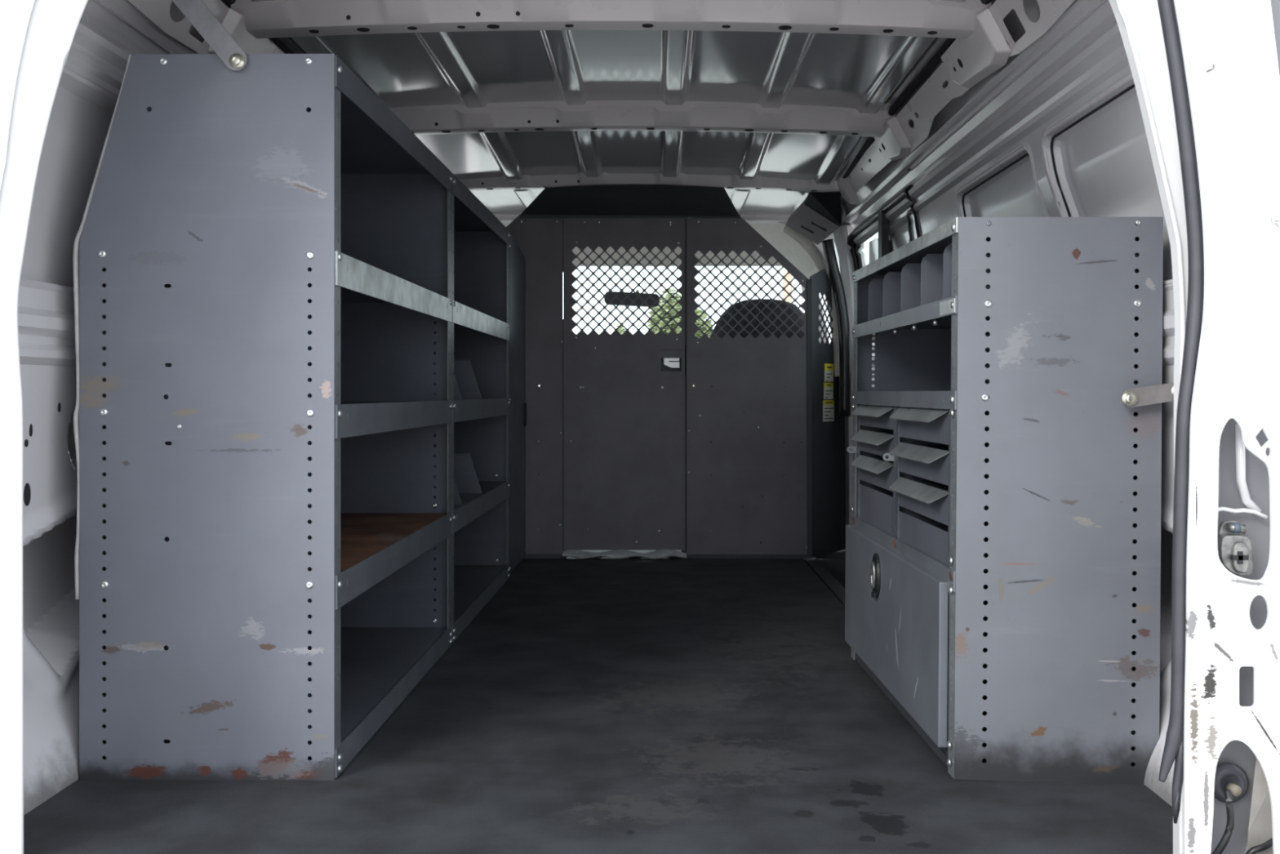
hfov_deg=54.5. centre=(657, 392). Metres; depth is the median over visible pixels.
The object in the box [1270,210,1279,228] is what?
door striker
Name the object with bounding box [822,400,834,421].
warning sticker
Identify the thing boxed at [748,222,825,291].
trim
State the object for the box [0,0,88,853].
door frame
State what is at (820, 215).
bracket
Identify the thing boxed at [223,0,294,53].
trim
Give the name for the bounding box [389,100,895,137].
roof beam
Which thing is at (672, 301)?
bushy tree
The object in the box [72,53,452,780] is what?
shelving unit
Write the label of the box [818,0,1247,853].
wall
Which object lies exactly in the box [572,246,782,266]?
ceiling
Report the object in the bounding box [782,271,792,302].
post
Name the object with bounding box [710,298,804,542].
passenger seat
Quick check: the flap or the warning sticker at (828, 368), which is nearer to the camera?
the flap
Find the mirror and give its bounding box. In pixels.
[604,289,659,306]
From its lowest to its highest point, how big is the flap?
0.130 m
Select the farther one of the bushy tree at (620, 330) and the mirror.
the bushy tree at (620, 330)
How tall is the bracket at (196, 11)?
0.257 m
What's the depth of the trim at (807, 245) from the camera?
4.84 m
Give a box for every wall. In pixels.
[17,0,204,815]
[506,183,845,558]
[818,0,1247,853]
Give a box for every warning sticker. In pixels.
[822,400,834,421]
[823,382,833,399]
[824,363,833,381]
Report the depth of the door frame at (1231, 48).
1.57 m
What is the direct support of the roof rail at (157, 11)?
attached to the ceiling at (865, 73)
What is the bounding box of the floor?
[23,528,1173,853]
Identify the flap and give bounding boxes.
[1172,736,1183,823]
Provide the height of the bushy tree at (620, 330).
2.796 m
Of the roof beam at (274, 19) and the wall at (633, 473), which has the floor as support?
the wall at (633, 473)
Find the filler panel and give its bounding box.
[495,232,526,573]
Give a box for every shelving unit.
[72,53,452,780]
[433,173,510,643]
[844,217,1163,783]
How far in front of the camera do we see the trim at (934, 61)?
3.14 m
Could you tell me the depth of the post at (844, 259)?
4.82 m
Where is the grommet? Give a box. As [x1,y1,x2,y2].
[1213,762,1248,803]
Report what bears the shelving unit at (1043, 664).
on the floor
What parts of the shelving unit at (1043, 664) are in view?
post, latch dish, cabinet door, panel, shelf, post, panel, shelf, panel, panel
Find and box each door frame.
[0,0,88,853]
[1108,0,1279,853]
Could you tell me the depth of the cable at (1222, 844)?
1.60 m
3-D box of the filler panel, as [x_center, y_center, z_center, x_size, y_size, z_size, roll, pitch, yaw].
[-0.523,0.036,4.415,0.064,1.153,0.479,0,0,1]
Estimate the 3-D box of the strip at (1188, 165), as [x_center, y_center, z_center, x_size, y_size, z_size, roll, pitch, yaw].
[0.661,-0.074,1.592,0.082,1.147,0.020,0,0,0]
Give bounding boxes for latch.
[1217,520,1253,576]
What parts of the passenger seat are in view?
backrest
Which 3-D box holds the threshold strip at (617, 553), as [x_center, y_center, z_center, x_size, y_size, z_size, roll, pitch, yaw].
[-0.125,0.608,4.654,0.467,0.036,0.041,0,0,0]
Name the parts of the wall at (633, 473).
panel, door panel, latch frame, panel, corner post, wing panel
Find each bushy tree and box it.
[615,324,627,334]
[647,287,713,416]
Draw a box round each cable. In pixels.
[1211,789,1234,853]
[1244,837,1272,853]
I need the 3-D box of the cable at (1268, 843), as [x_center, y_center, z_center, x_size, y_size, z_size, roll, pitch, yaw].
[0.779,0.592,1.604,0.047,0.031,0.014,0,0,-7]
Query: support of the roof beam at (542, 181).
attached to the ceiling at (865, 73)
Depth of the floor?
2.07 m
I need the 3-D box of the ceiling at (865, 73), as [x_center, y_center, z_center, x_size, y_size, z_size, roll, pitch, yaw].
[-0.100,-0.776,4.000,1.704,0.113,4.800,0,0,0]
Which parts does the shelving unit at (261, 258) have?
panel, panel, shelf, post, shelf, panel, shelf, shelf, panel, post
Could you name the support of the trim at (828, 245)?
attached to the wall at (633, 473)
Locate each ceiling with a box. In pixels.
[220,0,995,214]
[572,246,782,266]
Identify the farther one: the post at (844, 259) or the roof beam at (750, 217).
the roof beam at (750, 217)
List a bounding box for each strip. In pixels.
[561,549,686,559]
[1157,0,1204,782]
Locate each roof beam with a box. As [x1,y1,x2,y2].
[231,0,991,39]
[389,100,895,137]
[459,173,839,192]
[492,211,791,223]
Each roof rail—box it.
[127,0,284,53]
[836,0,1075,204]
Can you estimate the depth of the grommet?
1.63 m
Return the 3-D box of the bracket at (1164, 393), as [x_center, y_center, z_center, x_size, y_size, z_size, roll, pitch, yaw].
[0.783,0.004,1.950,0.107,0.040,0.013,0,0,0]
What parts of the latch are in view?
mount plate, plate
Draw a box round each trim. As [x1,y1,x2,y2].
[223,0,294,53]
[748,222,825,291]
[783,225,839,376]
[822,239,850,416]
[842,0,991,178]
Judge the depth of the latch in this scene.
1.60 m
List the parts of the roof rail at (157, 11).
rail plate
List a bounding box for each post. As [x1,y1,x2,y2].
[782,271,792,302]
[829,225,854,524]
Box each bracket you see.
[172,0,247,71]
[785,191,845,244]
[1120,382,1173,407]
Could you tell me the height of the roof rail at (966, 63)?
0.103 m
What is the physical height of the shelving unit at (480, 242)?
1.170 m
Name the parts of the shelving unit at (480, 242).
panel, shelf, post, shelf, panel, shelf, panel, post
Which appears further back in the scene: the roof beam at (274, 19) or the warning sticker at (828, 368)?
the warning sticker at (828, 368)

